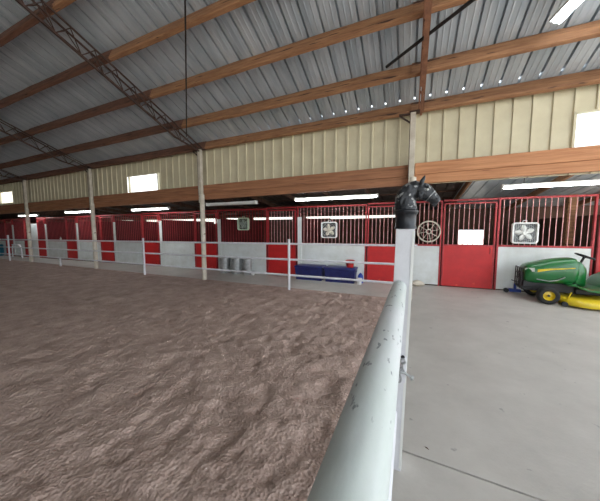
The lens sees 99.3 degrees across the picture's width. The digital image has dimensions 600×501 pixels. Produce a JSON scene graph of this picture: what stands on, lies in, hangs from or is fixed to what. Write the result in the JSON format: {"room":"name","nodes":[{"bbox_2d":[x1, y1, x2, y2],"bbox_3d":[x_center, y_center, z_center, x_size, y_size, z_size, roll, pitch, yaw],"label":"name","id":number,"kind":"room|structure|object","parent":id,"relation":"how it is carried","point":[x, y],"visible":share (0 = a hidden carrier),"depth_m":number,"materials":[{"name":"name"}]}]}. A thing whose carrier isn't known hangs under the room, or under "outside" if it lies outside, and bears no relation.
{"room":"sports facility","nodes":[
{"label":"sports facility","id":0,"kind":"room"},
{"bbox_2d":[1,192,12,222],"bbox_3d":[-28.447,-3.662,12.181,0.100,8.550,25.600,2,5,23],"label":"window","id":1,"kind":"structure","parent":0,"point":[7,197],"depth_m":21.31,"materials":[{"name":"beige"}]},
{"bbox_2d":[14,222,47,238],"bbox_3d":[-16.362,-0.815,16.805,0.050,2.000,3.403,2,5,21],"label":"wall partition","id":2,"kind":"structure","parent":0,"point":[19,227],"depth_m":15.50,"materials":[{"name":"metal"}]},
{"bbox_2d":[3,219,14,255],"bbox_3d":[-17.380,-0.787,15.238,0.780,2.169,0.107,2,5,21],"label":"door","id":3,"kind":"structure","parent":2,"relation":"in","point":[8,224],"depth_m":15.24,"materials":[{"name":"red paint"}]},
{"bbox_2d":[47,222,78,239],"bbox_3d":[-13.231,-0.714,15.609,0.050,2.000,3.403,2,5,21],"label":"wall partition","id":4,"kind":"structure","parent":0,"point":[53,223],"depth_m":14.49,"materials":[{"name":"red metal"}]},
{"bbox_2d":[36,218,46,257],"bbox_3d":[-14.207,-0.701,14.025,0.710,2.199,0.107,2,5,21],"label":"door","id":5,"kind":"structure","parent":4,"relation":"in","point":[42,244],"depth_m":14.04,"materials":[{"name":"red paint"}]},
{"bbox_2d":[78,221,112,239],"bbox_3d":[-10.661,-0.631,14.628,0.050,2.000,3.403,2,5,21],"label":"wall partition","id":6,"kind":"structure","parent":0,"point":[81,224],"depth_m":13.52,"materials":[{"name":"metal"}]},
{"bbox_2d":[65,216,77,259],"bbox_3d":[-11.688,-0.631,13.062,0.800,2.223,0.107,2,5,21],"label":"door","id":7,"kind":"structure","parent":6,"relation":"in","point":[71,244],"depth_m":13.08,"materials":[{"name":"red paint"}]},
{"bbox_2d":[115,220,157,240],"bbox_3d":[-8.063,-0.548,13.636,0.050,2.000,3.403,2,5,21],"label":"wall partition","id":8,"kind":"structure","parent":0,"point":[153,232],"depth_m":12.88,"materials":[{"name":"metal"}]},
{"bbox_2d":[99,215,114,260],"bbox_3d":[-9.133,-0.561,12.085,0.870,2.248,0.107,2,5,21],"label":"door","id":9,"kind":"structure","parent":8,"relation":"in","point":[106,246],"depth_m":12.10,"materials":[{"name":"red paint"}]},
{"bbox_2d":[162,220,214,241],"bbox_3d":[-5.372,-0.461,12.608,0.050,2.000,3.403,2,5,21],"label":"wall partition","id":10,"kind":"structure","parent":0,"point":[166,228],"depth_m":12.16,"materials":[{"name":"red metal"}]},
{"bbox_2d":[141,213,160,264],"bbox_3d":[-6.469,-0.488,11.067,0.970,2.273,0.107,2,5,21],"label":"door","id":11,"kind":"structure","parent":10,"relation":"in","point":[150,247],"depth_m":11.07,"materials":[{"name":"red paint"}]},
{"bbox_2d":[0,182,463,220],"bbox_3d":[-9.980,-2.147,14.283,32.280,1.010,5.600,2,5,23],"label":"ceiling","id":12,"kind":"structure","parent":0,"point":[450,186],"depth_m":9.93,"materials":[{"name":"brown wood"}]},
{"bbox_2d":[29,212,88,220],"bbox_3d":[-15.623,-2.223,15.941,0.060,0.657,4.168,2,5,23],"label":"rafter","id":13,"kind":"object","parent":12,"relation":"attached to","point":[39,213],"visible":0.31,"depth_m":16.02,"materials":[{"name":"brown wood"}]},
{"bbox_2d":[40,211,97,219],"bbox_3d":[-14.418,-2.190,15.453,0.060,0.663,4.220,2,5,23],"label":"rafter","id":14,"kind":"object","parent":12,"relation":"attached to","point":[47,212],"visible":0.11,"depth_m":15.36,"materials":[{"name":"brown wood"}]},
{"bbox_2d":[77,208,140,219],"bbox_3d":[-10.805,-2.092,13.988,0.060,0.683,4.376,2,5,23],"label":"rafter","id":15,"kind":"object","parent":12,"relation":"attached to","point":[96,211],"visible":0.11,"depth_m":14.22,"materials":[{"name":"brown wood"}]},
{"bbox_2d":[95,207,156,219],"bbox_3d":[-9.600,-2.059,13.499,0.060,0.689,4.428,2,5,23],"label":"rafter","id":16,"kind":"object","parent":12,"relation":"attached to","point":[99,208],"visible":0.4,"depth_m":13.46,"materials":[{"name":"brown wood"}]},
{"bbox_2d":[110,206,172,218],"bbox_3d":[-8.395,-2.026,13.011,0.060,0.696,4.480,2,5,23],"label":"rafter","id":17,"kind":"object","parent":12,"relation":"attached to","point":[116,207],"visible":0.49,"depth_m":13.08,"materials":[{"name":"brown wood"}]},
{"bbox_2d":[131,203,169,210],"bbox_3d":[-5.882,-1.841,9.974,2.090,0.514,0.120,2,5,23],"label":"ceiling light","id":18,"kind":"object","parent":12,"relation":"hanging from","point":[137,208],"visible":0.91,"depth_m":9.93,"materials":[{"name":"white"}]},
{"bbox_2d":[126,205,190,218],"bbox_3d":[-7.191,-1.994,12.522,0.060,0.702,4.532,2,5,23],"label":"rafter","id":19,"kind":"object","parent":12,"relation":"attached to","point":[134,206],"visible":0.49,"depth_m":12.73,"materials":[{"name":"brown wood"}]},
{"bbox_2d":[146,203,207,217],"bbox_3d":[-5.986,-1.961,12.034,0.060,0.709,4.584,2,5,23],"label":"rafter","id":20,"kind":"object","parent":12,"relation":"attached to","point":[154,204],"visible":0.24,"depth_m":12.05,"materials":[{"name":"brown wood"}]},
{"bbox_2d":[169,202,227,217],"bbox_3d":[-4.782,-1.928,11.545,0.060,0.715,4.636,2,5,23],"label":"rafter","id":21,"kind":"object","parent":12,"relation":"attached to","point":[174,203],"visible":0.56,"depth_m":11.30,"materials":[{"name":"brown wood"}]},
{"bbox_2d":[193,200,248,216],"bbox_3d":[-3.577,-1.896,11.057,0.060,0.722,4.688,2,5,23],"label":"rafter","id":22,"kind":"object","parent":12,"relation":"attached to","point":[197,201],"visible":0.31,"depth_m":11.49,"materials":[{"name":"brown wood"}]},
{"bbox_2d":[206,200,257,205],"bbox_3d":[-2.094,-1.697,7.675,1.830,0.652,0.120,2,5,23],"label":"ceiling light","id":23,"kind":"object","parent":12,"relation":"hanging from","point":[254,201],"visible":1,"depth_m":7.64,"materials":[{"name":"white"}]},
{"bbox_2d":[219,198,270,216],"bbox_3d":[-2.372,-1.863,10.568,0.060,0.728,4.740,2,5,23],"label":"rafter","id":24,"kind":"object","parent":12,"relation":"attached to","point":[226,199],"visible":0.26,"depth_m":10.76,"materials":[{"name":"brown wood"}]},
{"bbox_2d":[249,196,294,215],"bbox_3d":[-1.168,-1.830,10.080,0.060,0.735,4.792,2,5,23],"label":"rafter","id":25,"kind":"object","parent":12,"relation":"attached to","point":[259,199],"visible":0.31,"depth_m":9.88,"materials":[{"name":"brown wood"}]},
{"bbox_2d":[95,197,450,215],"bbox_3d":[-4.438,-1.959,12.345,20.400,0.219,0.080,2,5,23],"label":"batten","id":26,"kind":"object","parent":12,"relation":"attached to","point":[449,197],"visible":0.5,"depth_m":10.15,"materials":[{"name":"brown wood"}]},
{"bbox_2d":[105,190,455,211],"bbox_3d":[-4.793,-2.002,11.511,20.400,0.219,0.080,2,5,23],"label":"batten","id":27,"kind":"object","parent":12,"relation":"attached to","point":[447,190],"visible":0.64,"depth_m":8.92,"materials":[{"name":"brown wood"}]},
{"bbox_2d":[124,204,443,217],"bbox_3d":[-4.082,-1.916,13.178,20.400,0.219,0.080,2,5,23],"label":"batten","id":28,"kind":"object","parent":12,"relation":"attached to","point":[422,204],"visible":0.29,"depth_m":10.92,"materials":[{"name":"brown wood"}]},
{"bbox_2d":[140,182,461,204],"bbox_3d":[-5.149,-2.044,10.678,20.400,0.219,0.080,2,5,23],"label":"batten","id":29,"kind":"object","parent":12,"relation":"attached to","point":[454,182],"visible":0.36,"depth_m":8.07,"materials":[{"name":"brown wood"}]},
{"bbox_2d":[283,194,320,215],"bbox_3d":[0.037,-1.798,9.591,0.060,0.741,4.844,2,5,23],"label":"rafter","id":30,"kind":"object","parent":12,"relation":"attached to","point":[289,196],"visible":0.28,"depth_m":9.57,"materials":[{"name":"brown wood"}]},
{"bbox_2d":[294,193,377,200],"bbox_3d":[0.939,-1.668,7.046,2.360,0.499,0.120,2,5,23],"label":"ceiling light","id":31,"kind":"object","parent":12,"relation":"hanging from","point":[306,198],"visible":0.89,"depth_m":6.99,"materials":[{"name":"white plastic"}]},
{"bbox_2d":[221,219,262,241],"bbox_3d":[-2.531,-0.369,11.523,0.050,2.000,3.403,2,5,21],"label":"wall partition","id":32,"kind":"structure","parent":0,"point":[249,235],"depth_m":11.07,"materials":[{"name":"metal"}]},
{"bbox_2d":[194,210,217,268],"bbox_3d":[-3.684,-0.411,10.002,1.050,2.299,0.107,2,5,21],"label":"door","id":33,"kind":"structure","parent":32,"relation":"in","point":[211,249],"depth_m":9.98,"materials":[{"name":"red paint"}]},
{"bbox_2d":[0,255,599,500],"bbox_3d":[-10.303,1.298,4.008,40.000,0.080,27.000,2,5,23],"label":"floor","id":34,"kind":"structure","parent":0,"point":[115,385],"depth_m":2.63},
{"bbox_2d":[0,220,6,254],"bbox_3d":[-18.740,-0.810,15.773,2.100,2.164,0.080,2,5,21],"label":"stall","id":35,"kind":"object","parent":34,"relation":"on","point":[3,242],"visible":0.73,"depth_m":15.49,"materials":[{"name":"red paint"}]},
{"bbox_2d":[11,219,26,256],"bbox_3d":[-16.380,-0.748,14.871,1.250,2.191,0.080,2,5,21],"label":"stall","id":36,"kind":"object","parent":34,"relation":"on","point":[17,234],"visible":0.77,"depth_m":14.89,"materials":[{"name":"red paint"}]},
{"bbox_2d":[21,179,33,261],"bbox_3d":[-13.225,-1.405,12.348,0.431,3.965,0.160,2,5,23],"label":"support post","id":37,"kind":"object","parent":34,"relation":"on","point":[27,215],"visible":0.9,"depth_m":12.26,"materials":[{"name":"beige paint"}]},
{"bbox_2d":[30,224,39,257],"bbox_3d":[-14.857,-0.554,14.312,0.600,1.900,0.050,2,5,21],"label":"door","id":38,"kind":"structure","parent":34,"relation":"on","point":[34,234],"depth_m":14.27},
{"bbox_2d":[44,217,69,259],"bbox_3d":[-12.955,-0.652,13.562,1.880,2.221,0.080,2,5,21],"label":"stall","id":39,"kind":"object","parent":34,"relation":"on","point":[49,244],"visible":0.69,"depth_m":13.57,"materials":[{"name":"red paint"}]},
{"bbox_2d":[75,215,102,259],"bbox_3d":[-10.422,-0.583,12.593,1.860,2.246,0.080,2,5,21],"label":"stall","id":40,"kind":"object","parent":34,"relation":"on","point":[81,245],"visible":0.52,"depth_m":12.67,"materials":[{"name":"red paint"}]},
{"bbox_2d":[85,168,98,268],"bbox_3d":[-8.402,-1.255,10.280,0.431,4.013,0.160,2,5,23],"label":"support post","id":41,"kind":"object","parent":34,"relation":"on","point":[89,171],"visible":0.94,"depth_m":10.18,"materials":[{"name":"beige paint"}]},
{"bbox_2d":[0,119,90,169],"bbox_3d":[-10.116,-4.672,5.771,0.204,3.751,9.113,2,5,23],"label":"roof truss","id":42,"kind":"object","parent":41,"relation":"on","point":[14,128],"visible":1,"depth_m":8.67,"materials":[{"name":"metal"}]},
{"bbox_2d":[112,214,142,262],"bbox_3d":[-7.815,-0.512,11.597,1.880,2.271,0.080,2,5,21],"label":"stall","id":43,"kind":"object","parent":34,"relation":"on","point":[118,246],"visible":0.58,"depth_m":11.61,"materials":[{"name":"red paint"}]},
{"bbox_2d":[158,211,195,266],"bbox_3d":[-5.087,-0.437,10.553,1.920,2.297,0.080,2,5,21],"label":"stall","id":44,"kind":"object","parent":34,"relation":"on","point":[173,248],"visible":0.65,"depth_m":10.56,"materials":[{"name":"red paint"}]},
{"bbox_2d":[192,148,206,279],"bbox_3d":[-3.147,-1.090,8.027,0.431,4.064,0.160,2,5,23],"label":"support post","id":45,"kind":"object","parent":34,"relation":"on","point":[199,154],"visible":0.87,"depth_m":7.92,"materials":[{"name":"beige paint"}]},
{"bbox_2d":[15,0,201,151],"bbox_3d":[-4.861,-4.534,3.516,0.204,3.751,9.113,2,5,23],"label":"roof truss","id":46,"kind":"object","parent":45,"relation":"on","point":[20,2],"visible":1,"depth_m":5.25,"materials":[{"name":"metal"}]},
{"bbox_2d":[184,0,186,136],"bbox_3d":[-2.423,-3.653,5.417,0.028,1.157,3.950,-2,5,-24],"label":"cable","id":47,"kind":"object","parent":46,"relation":"hanging from","point":[184,0],"visible":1,"depth_m":4.93,"materials":[{"name":"grey metal"}]},
{"bbox_2d":[0,235,416,289],"bbox_3d":[-11.683,-0.031,11.653,30.960,1.364,0.111,2,5,23],"label":"fence","id":48,"kind":"object","parent":34,"relation":"on","point":[7,239],"visible":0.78,"depth_m":7.51,"materials":[{"name":"white metal"}]},
{"bbox_2d":[218,257,229,272],"bbox_3d":[-2.779,0.497,9.411,0.441,0.627,0.441,-2,5,-23],"label":"metal can","id":49,"kind":"object","parent":34,"relation":"on","point":[224,263],"visible":0.7,"depth_m":9.24,"materials":[{"name":"silver metal"}]},
{"bbox_2d":[230,258,242,273],"bbox_3d":[-2.293,0.513,9.225,0.441,0.627,0.441,-2,5,-23],"label":"metal can","id":50,"kind":"object","parent":34,"relation":"on","point":[236,263],"visible":0.68,"depth_m":9.06,"materials":[{"name":"silver metal"}]},
{"bbox_2d":[217,208,267,271],"bbox_3d":[-2.162,-0.356,9.435,2.140,2.324,0.080,2,5,21],"label":"stall","id":51,"kind":"object","parent":34,"relation":"on","point":[244,250],"visible":0.58,"depth_m":9.34,"materials":[{"name":"red paint"}]},
{"bbox_2d":[237,213,249,229],"bbox_3d":[-2.048,-1.062,9.249,0.450,0.651,0.125,2,5,21],"label":"box fan","id":52,"kind":"object","parent":51,"relation":"hanging from","point":[242,223],"visible":1,"depth_m":9.23,"materials":[{"name":"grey plastic"}]},
{"bbox_2d":[242,258,252,274],"bbox_3d":[-1.863,0.538,9.063,0.356,0.605,0.397,-2,5,-27],"label":"metal can","id":53,"kind":"object","parent":34,"relation":"on","point":[247,263],"visible":0.77,"depth_m":8.93,"materials":[{"name":"silver metal"}]},
{"bbox_2d":[294,263,326,280],"bbox_3d":[0.338,0.689,8.192,0.950,0.450,0.510,2,5,21],"label":"storage tote","id":54,"kind":"object","parent":34,"relation":"on","point":[300,269],"visible":0.8,"depth_m":7.99,"materials":[{"name":"blue plastic"}]},
{"bbox_2d":[297,204,366,279],"bbox_3d":[0.969,-0.270,8.238,2.280,2.354,0.080,2,5,21],"label":"stall","id":55,"kind":"object","parent":34,"relation":"on","point":[314,252],"visible":0.65,"depth_m":8.21,"materials":[{"name":"red paint"}]},
{"bbox_2d":[321,220,336,237],"bbox_3d":[0.933,-0.756,8.128,0.510,0.711,0.125,2,5,21],"label":"box fan","id":56,"kind":"object","parent":55,"relation":"hanging from","point":[328,229],"visible":1,"depth_m":8.12,"materials":[{"name":"white plastic"}]},
{"bbox_2d":[322,223,335,236],"bbox_3d":[0.912,-0.651,8.082,0.441,0.450,0.006,2,5,21],"label":"grille","id":57,"kind":"object","parent":56,"relation":"attached to","point":[329,229],"depth_m":8.11,"materials":[{"name":"plastic"}]},
{"bbox_2d":[323,265,357,283],"bbox_3d":[1.248,0.722,7.803,0.970,0.450,0.510,2,5,21],"label":"storage tote","id":58,"kind":"object","parent":34,"relation":"on","point":[330,270],"visible":1,"depth_m":7.61,"materials":[{"name":"blue plastic"}]},
{"bbox_2d":[307,280,405,500],"bbox_3d":[-0.274,0.919,-0.413,0.090,1.437,4.488,2,5,23],"label":"fence","id":59,"kind":"object","parent":34,"relation":"on","point":[357,464],"visible":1,"depth_m":0.37,"materials":[{"name":"metal"}]},
{"bbox_2d":[366,202,395,281],"bbox_3d":[2.554,-0.240,7.617,1.080,2.359,0.107,2,5,21],"label":"door","id":60,"kind":"structure","parent":34,"relation":"on","point":[385,254],"depth_m":7.69,"materials":[{"name":"red paint"}]},
{"bbox_2d":[399,109,419,299],"bbox_3d":[2.366,-0.918,5.663,0.431,4.118,0.160,2,5,23],"label":"support post","id":61,"kind":"object","parent":34,"relation":"on","point":[412,122],"visible":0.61,"depth_m":5.49,"materials":[{"name":"beige paint"}]},
{"bbox_2d":[418,0,431,115],"bbox_3d":[0.771,-4.385,1.099,0.108,3.751,9.113,2,5,23],"label":"roof truss","id":62,"kind":"object","parent":61,"relation":"on","point":[427,10],"visible":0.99,"depth_m":4.06,"materials":[{"name":"brown wood"}]},
{"bbox_2d":[385,0,475,67],"bbox_3d":[2.597,-3.267,2.738,0.053,0.142,4.425,-2,5,-27],"label":"rod","id":63,"kind":"object","parent":62,"relation":"attached to","point":[469,2],"visible":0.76,"depth_m":3.82,"materials":[{"name":"grey metal"}]},
{"bbox_2d":[393,175,439,470],"bbox_3d":[0.697,0.510,1.636,0.277,1.932,0.156,4,6,39],"label":"post","id":64,"kind":"object","parent":34,"relation":"on","point":[405,207],"visible":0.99,"depth_m":1.58,"materials":[{"name":"white metal"}]},
{"bbox_2d":[413,200,442,285],"bbox_3d":[3.510,-0.204,7.277,0.910,2.384,0.060,2,5,21],"label":"stall","id":65,"kind":"object","parent":34,"relation":"on","point":[426,263],"visible":0.56,"depth_m":7.24,"materials":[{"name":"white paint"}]},
{"bbox_2d":[417,221,440,241],"bbox_3d":[3.601,-0.531,7.136,0.610,0.610,0.046,2,5,21],"label":"spoked wheel","id":66,"kind":"object","parent":65,"relation":"attached to","point":[439,229],"visible":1,"depth_m":7.12,"materials":[{"name":"beige paint"}]},
{"bbox_2d":[493,194,598,290],"bbox_3d":[6.005,-0.134,6.324,1.890,2.404,0.060,2,5,21],"label":"stall","id":67,"kind":"object","parent":34,"relation":"on","point":[507,256],"visible":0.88,"depth_m":6.36,"materials":[{"name":"red paint"}]},
{"bbox_2d":[510,214,539,243],"bbox_3d":[5.596,-0.536,6.353,0.524,0.725,0.125,2,5,21],"label":"box fan","id":68,"kind":"object","parent":67,"relation":"hanging from","point":[521,232],"visible":1,"depth_m":6.34,"materials":[{"name":"white plastic"}]},
{"bbox_2d":[514,224,537,241],"bbox_3d":[5.575,-0.431,6.307,0.453,0.464,0.006,2,5,21],"label":"grille","id":69,"kind":"object","parent":68,"relation":"attached to","point":[523,233],"depth_m":6.33,"materials":[{"name":"white plastic"}]},
{"bbox_2d":[514,253,599,309],"bbox_3d":[6.062,0.594,5.516,2.142,1.089,1.387,2,5,25],"label":"riding mower","id":70,"kind":"object","parent":34,"relation":"on","point":[563,280],"visible":1,"depth_m":5.46,"materials":[{"name":"green metal"}]},
{"bbox_2d":[520,257,578,283],"bbox_3d":[5.552,0.431,5.743,0.890,0.595,0.530,2,5,25],"label":"hood","id":71,"kind":"object","parent":70,"relation":"attached to","point":[560,270],"depth_m":5.53,"materials":[{"name":"green"}]},
{"bbox_2d":[561,194,578,245],"bbox_3d":[7.329,-0.232,6.978,0.200,2.550,0.200,2,5,23],"label":"timber post","id":72,"kind":"object","parent":34,"relation":"on","point":[567,199],"visible":0.34,"depth_m":6.87,"materials":[{"name":"brown wood"}]},
{"bbox_2d":[0,0,599,179],"bbox_3d":[-10.284,-4.997,6.063,38.000,4.320,9.750,2,5,23],"label":"ceiling","id":73,"kind":"structure","parent":0,"point":[36,55],"depth_m":5.15,"materials":[{"name":"grey metal"}]},
{"bbox_2d":[0,175,28,184],"bbox_3d":[-15.852,-3.591,13.450,6.290,0.315,0.173,2,5,23],"label":"rafter","id":74,"kind":"structure","parent":73,"relation":"attached to","point":[9,180],"depth_m":12.78,"materials":[{"name":"brown wood"}]},
{"bbox_2d":[0,130,32,144],"bbox_3d":[-11.363,-4.019,9.560,5.470,0.298,0.176,2,5,23],"label":"rafter","id":75,"kind":"structure","parent":73,"relation":"attached to","point":[7,139],"depth_m":8.99,"materials":[{"name":"brown wood"}]},
{"bbox_2d":[0,0,54,46],"bbox_3d":[-7.042,-4.458,5.698,5.960,0.311,0.172,2,5,23],"label":"rafter","id":76,"kind":"structure","parent":73,"relation":"attached to","point":[29,21],"depth_m":4.92,"materials":[{"name":"brown wood"}]},
{"bbox_2d":[1,148,67,168],"bbox_3d":[-11.000,-3.729,10.433,5.470,0.309,0.174,2,5,23],"label":"rafter","id":77,"kind":"structure","parent":73,"relation":"attached to","point":[42,156],"depth_m":10.35,"materials":[{"name":"brown wood"}]},
{"bbox_2d":[0,49,111,108],"bbox_3d":[-6.694,-4.177,6.534,5.960,0.308,0.175,2,5,23],"label":"rafter","id":78,"kind":"structure","parent":73,"relation":"attached to","point":[83,67],"depth_m":6.15,"materials":[{"name":"brown wood"}]},
{"bbox_2d":[28,163,90,179],"bbox_3d":[-10.664,-3.455,11.240,5.470,0.309,0.174,2,5,23],"label":"rafter","id":79,"kind":"structure","parent":73,"relation":"attached to","point":[72,169],"depth_m":11.16,"materials":[{"name":"brown wood"}]},
{"bbox_2d":[50,0,75,14],"bbox_3d":[-1.629,-4.320,3.392,6.290,0.314,0.174,2,5,23],"label":"rafter","id":80,"kind":"structure","parent":73,"relation":"attached to","point":[58,5],"depth_m":4.43,"materials":[{"name":"brown wood"}]},
{"bbox_2d":[27,89,151,134],"bbox_3d":[-6.339,-3.890,7.388,5.960,0.303,0.174,2,5,23],"label":"rafter","id":81,"kind":"structure","parent":73,"relation":"attached to","point":[124,102],"depth_m":7.12,"materials":[{"name":"brown wood"}]},
{"bbox_2d":[62,119,183,154],"bbox_3d":[-5.976,-3.593,8.261,5.960,0.308,0.176,2,5,23],"label":"rafter","id":82,"kind":"structure","parent":73,"relation":"attached to","point":[157,129],"depth_m":8.04,"materials":[{"name":"brown wood"}]},
{"bbox_2d":[89,141,206,168],"bbox_3d":[-5.640,-3.325,9.067,5.960,0.316,0.176,2,5,23],"label":"rafter","id":83,"kind":"structure","parent":73,"relation":"attached to","point":[185,148],"depth_m":8.86,"materials":[{"name":"brown wood"}]},
{"bbox_2d":[106,0,255,63],"bbox_3d":[-1.282,-4.035,4.227,6.290,0.308,0.175,2,5,23],"label":"rafter","id":84,"kind":"structure","parent":73,"relation":"attached to","point":[220,7],"depth_m":4.57,"materials":[{"name":"brown wood"}]},
{"bbox_2d":[148,4,422,100],"bbox_3d":[-0.926,-3.749,5.081,6.290,0.316,0.174,2,5,23],"label":"rafter","id":85,"kind":"structure","parent":73,"relation":"attached to","point":[402,15],"depth_m":4.64,"materials":[{"name":"brown wood"}]},
{"bbox_2d":[179,64,417,129],"bbox_3d":[-0.563,-3.452,5.954,6.290,0.316,0.176,2,5,23],"label":"rafter","id":86,"kind":"structure","parent":73,"relation":"attached to","point":[400,73],"depth_m":5.58,"materials":[{"name":"brown wood"}]},
{"bbox_2d":[202,103,419,150],"bbox_3d":[-0.228,-3.179,6.761,6.290,0.322,0.176,2,5,23],"label":"rafter","id":87,"kind":"structure","parent":73,"relation":"attached to","point":[390,112],"depth_m":6.44,"materials":[{"name":"brown wood"}]},
{"bbox_2d":[413,0,468,18],"bbox_3d":[4.718,-3.597,2.643,6.490,0.311,0.172,2,5,23],"label":"beam","id":88,"kind":"structure","parent":73,"relation":"attached to","point":[437,5],"depth_m":3.75,"materials":[{"name":"brown wood"}]},
{"bbox_2d":[411,20,599,76],"bbox_3d":[5.081,-3.281,3.518,6.490,0.273,0.174,2,5,23],"label":"beam","id":89,"kind":"structure","parent":73,"relation":"attached to","point":[589,30],"depth_m":4.15,"materials":[{"name":"brown wood"}]},
{"bbox_2d":[411,69,599,112],"bbox_3d":[5.417,-3.018,4.323,6.490,0.290,0.176,2,5,23],"label":"beam","id":90,"kind":"structure","parent":73,"relation":"attached to","point":[591,77],"depth_m":4.84,"materials":[{"name":"brown wood"}]},
{"bbox_2d":[549,0,582,23],"bbox_3d":[3.792,-3.620,2.777,0.160,0.867,1.817,-1,5,-7],"label":"ceiling light","id":91,"kind":"object","parent":73,"relation":"hanging from","point":[568,6],"visible":1,"depth_m":3.54,"materials":[{"name":"white plastic"}]},
{"bbox_2d":[0,84,599,205],"bbox_3d":[-8.479,-2.773,10.464,38.000,1.767,0.030,2,5,23],"label":"wall","id":92,"kind":"structure","parent":0,"point":[543,121],"depth_m":6.13,"materials":[{"name":"beige metal"}]},
{"bbox_2d":[0,203,29,213],"bbox_3d":[-15.847,-2.169,13.581,6.042,0.494,0.115,2,5,23],"label":"header beam","id":93,"kind":"structure","parent":92,"relation":"attached to","point":[13,208],"depth_m":13.01,"materials":[{"name":"brown wood"}]},
{"bbox_2d":[29,196,96,211],"bbox_3d":[-10.665,-2.033,11.357,5.222,0.487,0.115,2,5,23],"label":"header beam","id":94,"kind":"structure","parent":92,"relation":"attached to","point":[83,202],"depth_m":11.25,"materials":[{"name":"brown wood"}]},
{"bbox_2d":[128,172,159,191],"bbox_3d":[-5.685,-2.459,9.290,1.620,0.680,0.080,2,5,23],"label":"window","id":95,"kind":"structure","parent":92,"relation":"in","point":[157,173],"depth_m":9.19,"materials":[{"name":"white"}]},
{"bbox_2d":[94,185,203,206],"bbox_3d":[-5.635,-1.900,9.199,5.712,0.491,0.115,2,5,23],"label":"header beam","id":96,"kind":"structure","parent":92,"relation":"attached to","point":[182,194],"depth_m":9.01,"materials":[{"name":"brown wood"}]},
{"bbox_2d":[204,164,414,199],"bbox_3d":[-0.229,-1.757,6.878,6.042,0.494,0.115,2,5,23],"label":"header beam","id":97,"kind":"structure","parent":92,"relation":"attached to","point":[395,176],"depth_m":6.57,"materials":[{"name":"brown wood"}]},
{"bbox_2d":[415,145,599,182],"bbox_3d":[5.422,-1.628,4.452,6.242,0.496,0.115,2,5,23],"label":"header beam","id":98,"kind":"structure","parent":92,"relation":"attached to","point":[584,158],"depth_m":4.94,"materials":[{"name":"brown wood"}]},
{"bbox_2d":[571,109,599,146],"bbox_3d":[5.717,-2.177,4.396,1.540,0.700,0.080,2,5,23],"label":"window","id":99,"kind":"structure","parent":92,"relation":"in","point":[593,110],"depth_m":4.64,"materials":[{"name":"white"}]},
{"bbox_2d":[13,205,599,271],"bbox_3d":[-6.623,-0.995,14.947,38.032,2.730,0.050,2,5,21],"label":"bars","id":100,"kind":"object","parent":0,"point":[385,225],"depth_m":10.16,"materials":[{"name":"red metal"}]},
{"bbox_2d":[13,210,394,221],"bbox_3d":[-9.904,-2.104,16.089,31.025,0.370,0.060,2,5,21],"label":"trim","id":101,"kind":"structure","parent":100,"relation":"attached to","point":[359,213],"depth_m":12.32,"materials":[{"name":"red metal"}]},
{"bbox_2d":[122,215,394,223],"bbox_3d":[-3.689,-1.621,13.867,17.414,0.700,0.001,2,5,21],"label":"window","id":102,"kind":"structure","parent":100,"relation":"in","point":[374,216],"depth_m":12.21,"materials":[{"name":"white"}]},
{"bbox_2d":[302,218,324,242],"bbox_3d":[0.534,-0.271,10.352,0.050,2.000,3.403,2,5,21],"label":"wall partition","id":103,"kind":"structure","parent":0,"point":[304,220],"depth_m":10.08,"materials":[{"name":"metal"}]},
{"bbox_2d":[267,207,296,274],"bbox_3d":[-0.638,-0.328,8.837,1.090,2.328,0.107,2,5,21],"label":"door","id":104,"kind":"structure","parent":103,"relation":"in","point":[274,251],"depth_m":8.87,"materials":[{"name":"red paint"}]},
{"bbox_2d":[427,216,442,282],"bbox_3d":[4.590,-0.140,8.803,0.050,1.900,3.403,2,5,21],"label":"wall partition","id":105,"kind":"structure","parent":0,"point":[434,219],"depth_m":8.13,"materials":[{"name":"red metal"}]},
{"bbox_2d":[440,198,498,288],"bbox_3d":[4.521,-0.186,6.865,1.230,2.378,0.107,2,5,21],"label":"door","id":106,"kind":"structure","parent":105,"relation":"in","point":[462,265],"depth_m":6.88,"materials":[{"name":"red paint"}]},
{"bbox_2d":[458,239,482,244],"bbox_3d":[-9.187,1.447,4.085,100.000,0.230,100.000,2,5,23],"label":"ground","id":107,"kind":"structure","parent":0,"point":[475,241],"depth_m":34.18,"materials":[{"name":"white"}]},
{"bbox_2d":[446,173,599,208],"bbox_3d":[7.476,-1.687,6.792,5.720,0.771,5.600,2,5,23],"label":"ceiling","id":108,"kind":"structure","parent":0,"point":[488,188],"depth_m":7.34,"materials":[{"name":"grey metal"}]},
{"bbox_2d":[447,181,472,212],"bbox_3d":[4.790,-1.669,7.664,0.060,0.767,5.050,2,5,23],"label":"rafter","id":109,"kind":"object","parent":108,"relation":"attached to","point":[466,185],"visible":0.56,"depth_m":7.34,"materials":[{"name":"brown wood"}]},
{"bbox_2d":[505,175,573,210],"bbox_3d":[6.523,-1.621,6.961,0.060,0.776,5.124,2,5,23],"label":"rafter","id":110,"kind":"object","parent":108,"relation":"attached to","point":[536,192],"visible":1,"depth_m":6.93,"materials":[{"name":"brown wood"}]},
{"bbox_2d":[500,178,599,188],"bbox_3d":[5.556,-1.548,5.065,2.510,0.494,0.120,2,5,23],"label":"ceiling light","id":111,"kind":"object","parent":108,"relation":"hanging from","point":[597,181],"visible":0.91,"depth_m":5.23,"materials":[{"name":"white"}]},
{"bbox_2d":[535,215,599,274],"bbox_3d":[7.842,-0.035,7.561,0.050,1.900,3.403,2,5,21],"label":"wall partition","id":112,"kind":"structure","parent":0,"point":[579,218],"depth_m":7.10,"materials":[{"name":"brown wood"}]},
{"bbox_2d":[594,216,599,273],"bbox_3d":[7.478,-0.105,5.734,1.180,2.406,0.107,2,5,21],"label":"door","id":113,"kind":"structure","parent":112,"relation":"in","point":[597,261],"depth_m":5.95,"materials":[{"name":"red paint"}]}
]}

